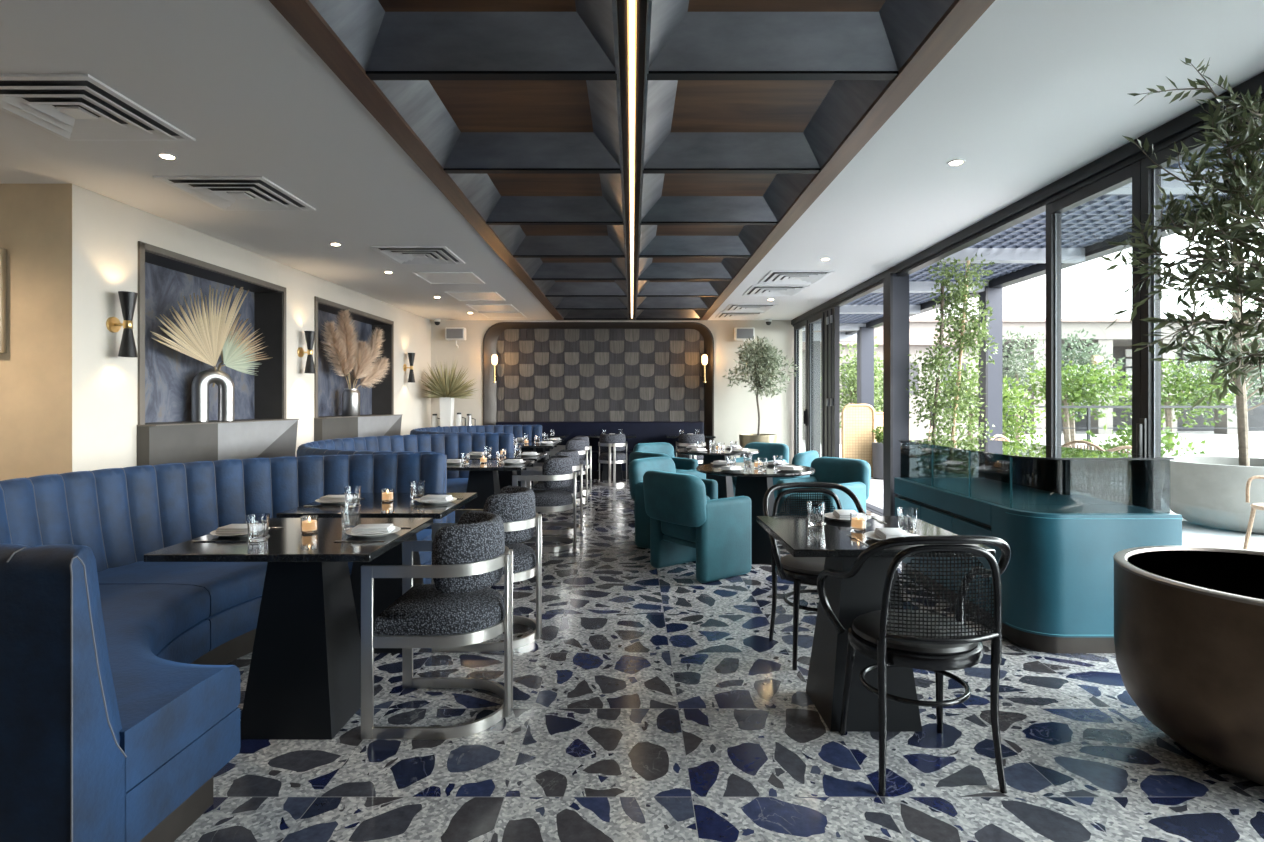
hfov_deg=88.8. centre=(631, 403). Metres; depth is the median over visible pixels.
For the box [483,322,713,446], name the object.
trim
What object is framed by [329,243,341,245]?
recessed light
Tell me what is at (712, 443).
water glass
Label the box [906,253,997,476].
tree
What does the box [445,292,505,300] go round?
ceiling panel
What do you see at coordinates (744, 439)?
planter
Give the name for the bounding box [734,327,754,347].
wall speaker
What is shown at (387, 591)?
pedestal table
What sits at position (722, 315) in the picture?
ceiling vent
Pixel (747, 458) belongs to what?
water glass
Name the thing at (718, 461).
folded napkin
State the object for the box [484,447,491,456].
water glass
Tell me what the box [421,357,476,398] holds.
spiky plant
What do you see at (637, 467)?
upholstered armchair
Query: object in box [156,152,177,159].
recessed light
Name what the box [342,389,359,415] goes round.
vase
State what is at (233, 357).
palm
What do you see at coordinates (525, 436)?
water glass
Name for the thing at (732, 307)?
ceiling vent
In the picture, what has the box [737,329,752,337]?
grille
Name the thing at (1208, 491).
bowl planter
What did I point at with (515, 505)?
barrel chair
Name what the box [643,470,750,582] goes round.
upholstered armchair
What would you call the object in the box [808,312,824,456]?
door
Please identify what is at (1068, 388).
shrub
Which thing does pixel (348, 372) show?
pampas plume
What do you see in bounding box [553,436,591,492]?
barrel chair
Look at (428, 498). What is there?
folded napkin
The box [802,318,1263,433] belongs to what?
concrete building
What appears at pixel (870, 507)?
door track
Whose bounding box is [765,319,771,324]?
security camera
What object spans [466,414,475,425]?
flask
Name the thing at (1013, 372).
tree
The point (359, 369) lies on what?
pampas plume
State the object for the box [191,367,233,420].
vase
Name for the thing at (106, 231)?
wall
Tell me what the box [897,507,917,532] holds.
water glass
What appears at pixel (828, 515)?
dinner plate
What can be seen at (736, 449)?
folded napkin
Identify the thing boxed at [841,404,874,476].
screen
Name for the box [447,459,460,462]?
folded napkin
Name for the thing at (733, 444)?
water glass
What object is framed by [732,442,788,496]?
upholstered armchair
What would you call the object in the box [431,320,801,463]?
wall
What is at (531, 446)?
pedestal table
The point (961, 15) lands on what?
trim
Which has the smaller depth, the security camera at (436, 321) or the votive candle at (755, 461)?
the votive candle at (755, 461)
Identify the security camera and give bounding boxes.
[434,319,440,324]
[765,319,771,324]
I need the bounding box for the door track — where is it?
[866,502,882,515]
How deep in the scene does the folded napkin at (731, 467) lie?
5.10 m
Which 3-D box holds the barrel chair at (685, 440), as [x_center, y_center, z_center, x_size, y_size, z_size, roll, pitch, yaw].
[0.950,0.876,10.323,0.459,0.807,0.534,0,0,0]
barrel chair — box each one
[361,511,512,738]
[432,486,541,651]
[512,455,575,551]
[526,449,582,534]
[546,439,587,501]
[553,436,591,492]
[598,434,626,485]
[676,434,705,463]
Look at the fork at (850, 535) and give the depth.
2.54 m
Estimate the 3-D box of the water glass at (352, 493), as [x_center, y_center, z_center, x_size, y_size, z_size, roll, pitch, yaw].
[-1.455,0.481,3.360,0.081,0.098,0.081,0,0,-34]
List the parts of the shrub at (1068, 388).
stem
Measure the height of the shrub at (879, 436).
0.366 m
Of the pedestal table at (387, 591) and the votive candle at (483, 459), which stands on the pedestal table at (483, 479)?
the votive candle at (483, 459)
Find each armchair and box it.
[629,451,705,517]
[629,457,717,548]
[633,442,697,470]
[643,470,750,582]
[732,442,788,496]
[763,482,865,670]
[773,451,818,498]
[777,457,870,515]
[817,535,1010,795]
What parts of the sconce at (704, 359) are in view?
globe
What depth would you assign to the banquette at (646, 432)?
11.38 m
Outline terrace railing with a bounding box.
[929,406,1263,473]
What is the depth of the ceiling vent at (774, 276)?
7.52 m
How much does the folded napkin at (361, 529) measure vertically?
0.026 m
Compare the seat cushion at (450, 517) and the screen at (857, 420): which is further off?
the screen at (857, 420)
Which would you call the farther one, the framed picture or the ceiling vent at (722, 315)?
the ceiling vent at (722, 315)
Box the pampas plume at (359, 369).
[350,340,373,387]
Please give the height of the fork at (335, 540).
0.002 m
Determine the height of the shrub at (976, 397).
2.872 m
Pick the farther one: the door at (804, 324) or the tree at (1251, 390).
the tree at (1251, 390)
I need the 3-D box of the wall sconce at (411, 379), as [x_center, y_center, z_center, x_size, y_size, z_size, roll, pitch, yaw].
[-3.550,-0.580,10.305,0.173,0.470,0.116,0,0,2]
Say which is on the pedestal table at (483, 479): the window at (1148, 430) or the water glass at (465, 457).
the water glass at (465, 457)
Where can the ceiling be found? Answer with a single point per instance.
(1035, 92)
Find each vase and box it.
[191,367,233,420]
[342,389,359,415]
[439,397,453,426]
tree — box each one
[722,335,797,434]
[820,335,882,427]
[847,357,912,411]
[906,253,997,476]
[1002,325,1045,442]
[1035,329,1125,447]
[1100,58,1263,408]
[1169,263,1263,465]
[1173,338,1263,421]
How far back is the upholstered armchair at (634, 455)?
6.75 m
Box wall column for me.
[883,273,908,515]
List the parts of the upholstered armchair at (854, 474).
panel, seat, backrest, panel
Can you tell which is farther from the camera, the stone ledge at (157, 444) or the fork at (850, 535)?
the stone ledge at (157, 444)
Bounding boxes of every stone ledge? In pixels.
[137,419,298,465]
[314,414,402,440]
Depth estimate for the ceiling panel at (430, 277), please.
7.62 m
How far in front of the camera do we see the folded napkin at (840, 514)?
2.94 m
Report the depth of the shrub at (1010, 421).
10.40 m
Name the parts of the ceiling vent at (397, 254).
plate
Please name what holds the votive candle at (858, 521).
on the pedestal table at (848, 598)
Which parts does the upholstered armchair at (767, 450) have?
panel, backrest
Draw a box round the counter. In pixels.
[894,440,1182,652]
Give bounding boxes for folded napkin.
[215,524,247,533]
[319,495,344,501]
[351,524,395,534]
[420,495,452,501]
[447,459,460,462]
[470,452,483,454]
[504,459,523,462]
[522,452,536,454]
[691,448,705,450]
[712,460,726,463]
[721,465,741,469]
[733,448,747,450]
[778,465,800,469]
[833,510,856,519]
[874,528,910,539]
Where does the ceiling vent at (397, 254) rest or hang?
in the ceiling
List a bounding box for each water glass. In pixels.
[246,513,269,541]
[340,504,360,529]
[344,486,360,504]
[410,481,424,499]
[461,453,469,464]
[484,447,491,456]
[496,451,504,462]
[514,437,517,444]
[514,445,521,454]
[523,434,528,438]
[534,436,539,443]
[543,433,548,439]
[696,441,702,447]
[709,440,715,448]
[718,442,724,451]
[726,456,735,465]
[730,441,736,449]
[743,454,751,465]
[757,458,766,470]
[773,455,782,467]
[807,501,824,525]
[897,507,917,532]
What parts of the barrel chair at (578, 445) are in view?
arm rail, backrest, rail, post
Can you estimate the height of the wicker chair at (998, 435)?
0.948 m
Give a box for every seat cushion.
[97,529,431,616]
[99,584,239,791]
[447,478,467,492]
[447,511,454,522]
[600,451,632,470]
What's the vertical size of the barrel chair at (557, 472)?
0.807 m
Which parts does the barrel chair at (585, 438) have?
arm rail, backrest, seat, post, post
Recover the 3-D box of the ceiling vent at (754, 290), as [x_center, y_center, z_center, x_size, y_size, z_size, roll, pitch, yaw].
[1.880,-1.484,8.500,0.720,0.030,0.720,0,0,0]
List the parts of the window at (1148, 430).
door handle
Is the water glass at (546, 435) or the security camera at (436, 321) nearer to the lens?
the water glass at (546, 435)
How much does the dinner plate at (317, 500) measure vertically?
0.018 m
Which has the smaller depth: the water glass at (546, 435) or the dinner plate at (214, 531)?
the dinner plate at (214, 531)
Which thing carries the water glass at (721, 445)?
on the round table at (725, 484)
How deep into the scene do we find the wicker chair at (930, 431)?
10.21 m
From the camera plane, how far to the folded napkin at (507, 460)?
5.70 m
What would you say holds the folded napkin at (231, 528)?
on the dinner plate at (214, 531)
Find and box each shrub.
[871,426,882,442]
[921,356,1031,439]
[958,375,1045,467]
[1009,357,1131,447]
[1078,416,1205,480]
[1111,357,1248,450]
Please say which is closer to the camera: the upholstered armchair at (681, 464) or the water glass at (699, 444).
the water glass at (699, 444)
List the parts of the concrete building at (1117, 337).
cornice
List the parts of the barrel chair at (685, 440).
seat, arm rail, backrest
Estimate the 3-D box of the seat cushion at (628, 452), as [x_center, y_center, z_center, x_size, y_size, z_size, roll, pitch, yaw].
[-0.110,0.980,11.149,0.914,0.320,0.458,0,0,0]
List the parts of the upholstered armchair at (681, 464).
backrest, panel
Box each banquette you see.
[0,453,446,841]
[297,433,513,522]
[410,425,541,438]
[496,422,703,478]
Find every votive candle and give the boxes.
[300,515,317,533]
[381,488,393,501]
[480,455,486,462]
[754,460,757,467]
[850,513,866,530]
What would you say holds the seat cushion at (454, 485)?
on the banquette at (451, 445)
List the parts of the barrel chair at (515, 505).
leg, leg, rail, arm rail, backrest, seat rail, seat, post, post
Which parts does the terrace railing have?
post, handrail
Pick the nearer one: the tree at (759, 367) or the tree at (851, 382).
the tree at (759, 367)
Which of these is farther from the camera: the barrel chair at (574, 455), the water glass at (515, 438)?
the water glass at (515, 438)
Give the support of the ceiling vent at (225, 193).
in the ceiling
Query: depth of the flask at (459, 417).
11.08 m
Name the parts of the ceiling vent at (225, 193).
plate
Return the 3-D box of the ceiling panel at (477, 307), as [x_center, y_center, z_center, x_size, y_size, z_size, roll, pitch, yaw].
[-2.160,-1.494,10.050,0.680,0.012,0.680,0,0,0]
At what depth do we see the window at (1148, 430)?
3.60 m
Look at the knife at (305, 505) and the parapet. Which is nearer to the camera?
the knife at (305, 505)
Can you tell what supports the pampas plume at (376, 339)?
in the vase at (350, 398)
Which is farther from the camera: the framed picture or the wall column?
the wall column
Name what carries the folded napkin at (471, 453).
on the dinner plate
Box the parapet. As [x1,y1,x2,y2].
[927,451,1263,475]
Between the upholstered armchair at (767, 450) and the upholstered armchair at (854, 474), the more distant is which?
the upholstered armchair at (767, 450)
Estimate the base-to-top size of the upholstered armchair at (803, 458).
0.775 m
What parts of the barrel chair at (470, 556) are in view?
leg, leg, seat rail, rail, seat, arm rail, backrest, post, post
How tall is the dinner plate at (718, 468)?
0.018 m
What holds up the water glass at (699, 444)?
on the round table at (725, 484)
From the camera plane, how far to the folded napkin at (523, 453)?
6.57 m
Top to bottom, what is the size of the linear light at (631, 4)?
0.064 m
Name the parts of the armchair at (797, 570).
leg, leg, cane panel, frame, bow arm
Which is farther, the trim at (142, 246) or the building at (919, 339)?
the building at (919, 339)
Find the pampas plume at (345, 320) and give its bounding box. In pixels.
[334,309,357,388]
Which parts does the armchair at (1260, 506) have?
leg, arm, seat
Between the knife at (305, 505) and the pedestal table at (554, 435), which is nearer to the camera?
the knife at (305, 505)
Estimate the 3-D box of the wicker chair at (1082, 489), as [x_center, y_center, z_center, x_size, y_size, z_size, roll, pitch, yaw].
[4.522,0.821,6.334,0.495,0.948,0.550,0,0,-30]
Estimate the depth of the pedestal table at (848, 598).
2.57 m
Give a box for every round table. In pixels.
[674,447,759,498]
[696,463,815,564]
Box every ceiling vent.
[0,74,195,140]
[153,176,315,210]
[370,246,464,263]
[715,312,764,318]
[724,304,778,311]
[743,285,808,295]
[758,270,834,283]
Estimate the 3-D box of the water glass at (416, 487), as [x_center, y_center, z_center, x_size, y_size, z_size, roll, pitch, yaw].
[-1.195,0.481,3.590,0.081,0.098,0.081,0,0,-29]
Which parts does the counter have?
door, door, door, glass, corner panel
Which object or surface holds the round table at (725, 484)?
on the floor
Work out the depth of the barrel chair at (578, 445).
8.50 m
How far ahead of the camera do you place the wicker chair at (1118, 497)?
5.47 m
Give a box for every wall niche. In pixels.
[145,250,282,424]
[318,302,391,417]
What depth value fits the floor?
2.38 m
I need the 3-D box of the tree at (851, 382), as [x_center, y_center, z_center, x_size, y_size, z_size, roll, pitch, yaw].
[5.699,-0.019,16.162,1.812,3.600,1.631,0,0,35]
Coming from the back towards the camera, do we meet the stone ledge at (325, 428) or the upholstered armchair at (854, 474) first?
the stone ledge at (325, 428)
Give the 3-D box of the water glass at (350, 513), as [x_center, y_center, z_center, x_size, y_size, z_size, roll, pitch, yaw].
[-1.195,0.481,2.740,0.081,0.098,0.081,0,0,-27]
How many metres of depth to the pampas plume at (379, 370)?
9.14 m
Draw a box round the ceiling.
[0,0,1263,319]
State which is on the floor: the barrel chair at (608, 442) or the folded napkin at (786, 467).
the barrel chair at (608, 442)
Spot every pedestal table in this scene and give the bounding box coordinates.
[144,518,432,739]
[276,493,476,652]
[447,460,534,508]
[455,453,546,489]
[517,442,559,488]
[518,439,565,462]
[542,434,568,457]
[587,434,635,480]
[665,434,715,465]
[756,516,994,731]
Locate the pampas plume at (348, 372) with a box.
[342,327,357,386]
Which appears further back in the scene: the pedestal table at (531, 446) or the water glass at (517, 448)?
the pedestal table at (531, 446)
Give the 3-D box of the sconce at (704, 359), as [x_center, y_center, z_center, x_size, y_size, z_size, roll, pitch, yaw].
[1.300,-0.635,11.571,0.112,0.510,0.154,0,0,0]
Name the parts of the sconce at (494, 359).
globe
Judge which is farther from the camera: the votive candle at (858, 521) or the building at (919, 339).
the building at (919, 339)
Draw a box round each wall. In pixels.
[0,184,71,480]
[72,184,430,471]
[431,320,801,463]
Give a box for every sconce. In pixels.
[106,291,137,356]
[297,331,315,372]
[403,353,414,382]
[491,354,497,382]
[701,354,707,382]
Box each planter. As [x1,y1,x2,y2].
[739,434,776,456]
[872,442,882,479]
[1113,545,1263,785]
[1161,456,1263,533]
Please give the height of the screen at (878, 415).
1.145 m
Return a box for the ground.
[802,431,1263,475]
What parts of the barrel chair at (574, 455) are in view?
leg, leg, seat, arm rail, rail, backrest, post, post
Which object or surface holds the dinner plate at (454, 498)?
on the pedestal table at (387, 591)
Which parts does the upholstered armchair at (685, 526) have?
panel, backrest, seat, seat, panel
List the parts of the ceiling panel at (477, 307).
plate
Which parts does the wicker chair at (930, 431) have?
seat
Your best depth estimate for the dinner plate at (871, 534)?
2.54 m
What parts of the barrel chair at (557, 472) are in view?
leg, leg, arm rail, rail, seat, seat rail, backrest, post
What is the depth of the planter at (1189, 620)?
2.19 m
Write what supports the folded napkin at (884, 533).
on the dinner plate at (871, 534)
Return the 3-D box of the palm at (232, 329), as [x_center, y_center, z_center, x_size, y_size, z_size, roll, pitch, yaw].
[-3.765,-0.527,6.234,0.057,0.743,0.607,0,0,24]
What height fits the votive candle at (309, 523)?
0.066 m
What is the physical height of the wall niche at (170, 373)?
1.370 m
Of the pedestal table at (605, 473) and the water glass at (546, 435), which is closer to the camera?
the water glass at (546, 435)
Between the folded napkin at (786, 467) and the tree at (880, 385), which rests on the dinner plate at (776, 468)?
the folded napkin at (786, 467)
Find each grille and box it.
[446,329,462,337]
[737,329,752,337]
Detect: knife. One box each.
[192,540,246,541]
[305,505,338,506]
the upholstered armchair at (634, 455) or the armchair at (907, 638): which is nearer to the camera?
the armchair at (907, 638)
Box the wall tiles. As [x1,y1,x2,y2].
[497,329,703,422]
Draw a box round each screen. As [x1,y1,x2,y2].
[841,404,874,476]
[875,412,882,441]
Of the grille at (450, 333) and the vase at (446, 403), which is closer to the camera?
the vase at (446, 403)
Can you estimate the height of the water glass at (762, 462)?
0.098 m
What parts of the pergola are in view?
post, post, post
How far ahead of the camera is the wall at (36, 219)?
4.39 m
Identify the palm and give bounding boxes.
[150,285,248,386]
[214,331,259,385]
[215,314,272,369]
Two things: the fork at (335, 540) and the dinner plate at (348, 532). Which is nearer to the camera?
the fork at (335, 540)
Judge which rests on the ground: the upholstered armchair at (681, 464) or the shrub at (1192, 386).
the shrub at (1192, 386)
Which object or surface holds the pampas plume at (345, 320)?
in the vase at (350, 398)
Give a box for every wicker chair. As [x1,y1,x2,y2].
[909,426,931,476]
[990,434,1009,441]
[1061,440,1130,495]
[1085,446,1164,504]
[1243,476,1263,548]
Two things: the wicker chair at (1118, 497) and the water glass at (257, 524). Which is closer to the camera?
the water glass at (257, 524)
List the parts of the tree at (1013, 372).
stem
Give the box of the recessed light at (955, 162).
[946,159,965,165]
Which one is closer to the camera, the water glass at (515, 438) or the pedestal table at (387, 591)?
the pedestal table at (387, 591)
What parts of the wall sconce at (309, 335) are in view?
lamp shade, lamp shade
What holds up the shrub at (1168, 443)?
on the floor
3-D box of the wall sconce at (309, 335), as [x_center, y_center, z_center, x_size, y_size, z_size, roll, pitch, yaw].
[-3.640,-0.580,7.236,0.173,0.470,0.116,0,0,2]
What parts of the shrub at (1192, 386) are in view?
stem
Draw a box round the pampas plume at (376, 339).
[354,327,385,387]
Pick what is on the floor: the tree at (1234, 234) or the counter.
the counter
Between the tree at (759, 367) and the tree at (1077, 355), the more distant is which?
the tree at (1077, 355)
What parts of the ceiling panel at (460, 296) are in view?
plate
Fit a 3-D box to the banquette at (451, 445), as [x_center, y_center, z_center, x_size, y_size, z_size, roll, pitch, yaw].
[-2.159,0.808,6.020,1.562,0.943,3.010,0,0,0]
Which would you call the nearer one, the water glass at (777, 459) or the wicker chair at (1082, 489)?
the water glass at (777, 459)
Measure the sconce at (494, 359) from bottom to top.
0.510 m
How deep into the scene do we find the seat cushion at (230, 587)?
3.20 m
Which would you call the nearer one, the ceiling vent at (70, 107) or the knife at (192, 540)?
the knife at (192, 540)
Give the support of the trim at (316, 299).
attached to the wall at (106, 231)
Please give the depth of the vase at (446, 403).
10.96 m
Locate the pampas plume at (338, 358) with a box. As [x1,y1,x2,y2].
[320,320,349,388]
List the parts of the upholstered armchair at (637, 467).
panel, backrest, panel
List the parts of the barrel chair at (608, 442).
post, seat, seat rail, rail, backrest, arm rail, post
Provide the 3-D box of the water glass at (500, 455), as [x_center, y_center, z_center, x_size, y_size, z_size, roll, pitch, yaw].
[-1.195,0.481,5.860,0.081,0.098,0.081,0,0,-17]
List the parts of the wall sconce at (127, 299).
lamp shade, lamp shade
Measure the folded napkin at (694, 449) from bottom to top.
0.026 m
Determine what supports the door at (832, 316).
attached to the door track
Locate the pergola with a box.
[802,133,1263,476]
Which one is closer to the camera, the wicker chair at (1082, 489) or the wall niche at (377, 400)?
the wicker chair at (1082, 489)
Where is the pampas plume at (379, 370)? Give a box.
[356,358,390,388]
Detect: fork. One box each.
[334,540,383,541]
[847,534,866,544]
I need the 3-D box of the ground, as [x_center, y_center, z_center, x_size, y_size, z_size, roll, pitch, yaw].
[25.000,2.030,45.000,130.000,0.300,150.000,0,0,0]
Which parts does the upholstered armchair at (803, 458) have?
panel, backrest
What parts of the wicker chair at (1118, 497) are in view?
arm, seat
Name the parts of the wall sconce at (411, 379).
lamp shade, lamp shade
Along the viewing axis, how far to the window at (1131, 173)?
4.41 m
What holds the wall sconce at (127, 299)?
attached to the wall at (106, 231)
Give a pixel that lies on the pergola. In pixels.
(1018, 252)
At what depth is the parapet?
11.60 m
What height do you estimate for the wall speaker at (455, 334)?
0.353 m
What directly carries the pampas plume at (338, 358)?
in the vase at (350, 398)
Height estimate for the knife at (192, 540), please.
0.004 m
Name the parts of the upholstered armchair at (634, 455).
backrest, panel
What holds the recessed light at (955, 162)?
in the ceiling
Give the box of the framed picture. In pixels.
[0,247,6,352]
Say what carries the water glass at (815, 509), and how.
on the pedestal table at (848, 598)
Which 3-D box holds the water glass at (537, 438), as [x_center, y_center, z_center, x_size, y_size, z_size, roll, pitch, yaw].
[-1.270,0.481,8.660,0.081,0.098,0.081,0,0,-35]
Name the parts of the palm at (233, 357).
fan blade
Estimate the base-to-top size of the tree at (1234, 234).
2.227 m
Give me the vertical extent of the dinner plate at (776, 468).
0.018 m
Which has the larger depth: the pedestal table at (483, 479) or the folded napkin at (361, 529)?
the pedestal table at (483, 479)
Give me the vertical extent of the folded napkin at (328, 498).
0.026 m
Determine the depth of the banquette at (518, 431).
10.22 m
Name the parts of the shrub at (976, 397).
stem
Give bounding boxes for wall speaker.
[445,327,465,347]
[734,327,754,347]
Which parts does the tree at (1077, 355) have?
stem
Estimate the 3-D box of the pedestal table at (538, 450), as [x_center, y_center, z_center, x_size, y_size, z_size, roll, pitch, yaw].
[-1.400,0.905,9.440,0.800,0.750,0.730,0,0,0]
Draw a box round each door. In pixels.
[794,320,807,454]
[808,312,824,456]
[825,307,839,457]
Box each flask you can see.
[431,414,439,426]
[456,412,465,425]
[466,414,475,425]
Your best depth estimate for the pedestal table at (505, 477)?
6.51 m
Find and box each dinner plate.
[210,527,269,537]
[315,499,344,503]
[345,526,400,537]
[416,497,456,503]
[718,468,743,471]
[776,468,802,471]
[825,512,870,521]
[864,531,918,540]
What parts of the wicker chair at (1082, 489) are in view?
frame, seat, arm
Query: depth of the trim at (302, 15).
3.27 m
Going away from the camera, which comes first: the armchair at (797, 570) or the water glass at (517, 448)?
the armchair at (797, 570)
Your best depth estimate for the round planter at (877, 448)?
11.04 m
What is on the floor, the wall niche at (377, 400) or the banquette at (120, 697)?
the banquette at (120, 697)
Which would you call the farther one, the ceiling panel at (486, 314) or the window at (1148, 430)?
the ceiling panel at (486, 314)
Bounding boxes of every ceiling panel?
[412,272,484,283]
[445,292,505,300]
[466,304,518,311]
[479,312,526,317]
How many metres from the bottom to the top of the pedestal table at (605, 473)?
0.750 m
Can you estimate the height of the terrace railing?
1.262 m
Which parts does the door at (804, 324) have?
handle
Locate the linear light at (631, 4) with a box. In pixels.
[627,0,636,317]
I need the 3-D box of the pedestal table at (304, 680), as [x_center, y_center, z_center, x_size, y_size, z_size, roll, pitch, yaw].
[-1.325,0.905,2.640,0.800,0.750,0.730,0,0,0]
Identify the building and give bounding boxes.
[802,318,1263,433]
[802,329,978,443]
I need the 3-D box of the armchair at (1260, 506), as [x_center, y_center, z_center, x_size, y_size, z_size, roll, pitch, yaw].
[5.310,0.821,5.189,0.495,0.948,0.550,0,0,20]
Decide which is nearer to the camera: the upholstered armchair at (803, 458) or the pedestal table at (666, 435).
the upholstered armchair at (803, 458)
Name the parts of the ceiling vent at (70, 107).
plate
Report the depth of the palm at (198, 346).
5.66 m
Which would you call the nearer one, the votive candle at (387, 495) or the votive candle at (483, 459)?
the votive candle at (387, 495)
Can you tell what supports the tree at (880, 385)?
on the ground
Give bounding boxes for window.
[791,72,1263,505]
[1136,101,1262,509]
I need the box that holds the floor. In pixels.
[174,476,1263,841]
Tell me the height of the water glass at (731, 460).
0.098 m
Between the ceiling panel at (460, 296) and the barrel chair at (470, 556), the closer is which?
the barrel chair at (470, 556)
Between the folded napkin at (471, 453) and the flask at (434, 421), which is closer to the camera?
the folded napkin at (471, 453)
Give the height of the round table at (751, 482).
0.750 m
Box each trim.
[138,241,285,424]
[269,0,563,319]
[314,296,393,417]
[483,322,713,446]
[700,0,994,319]

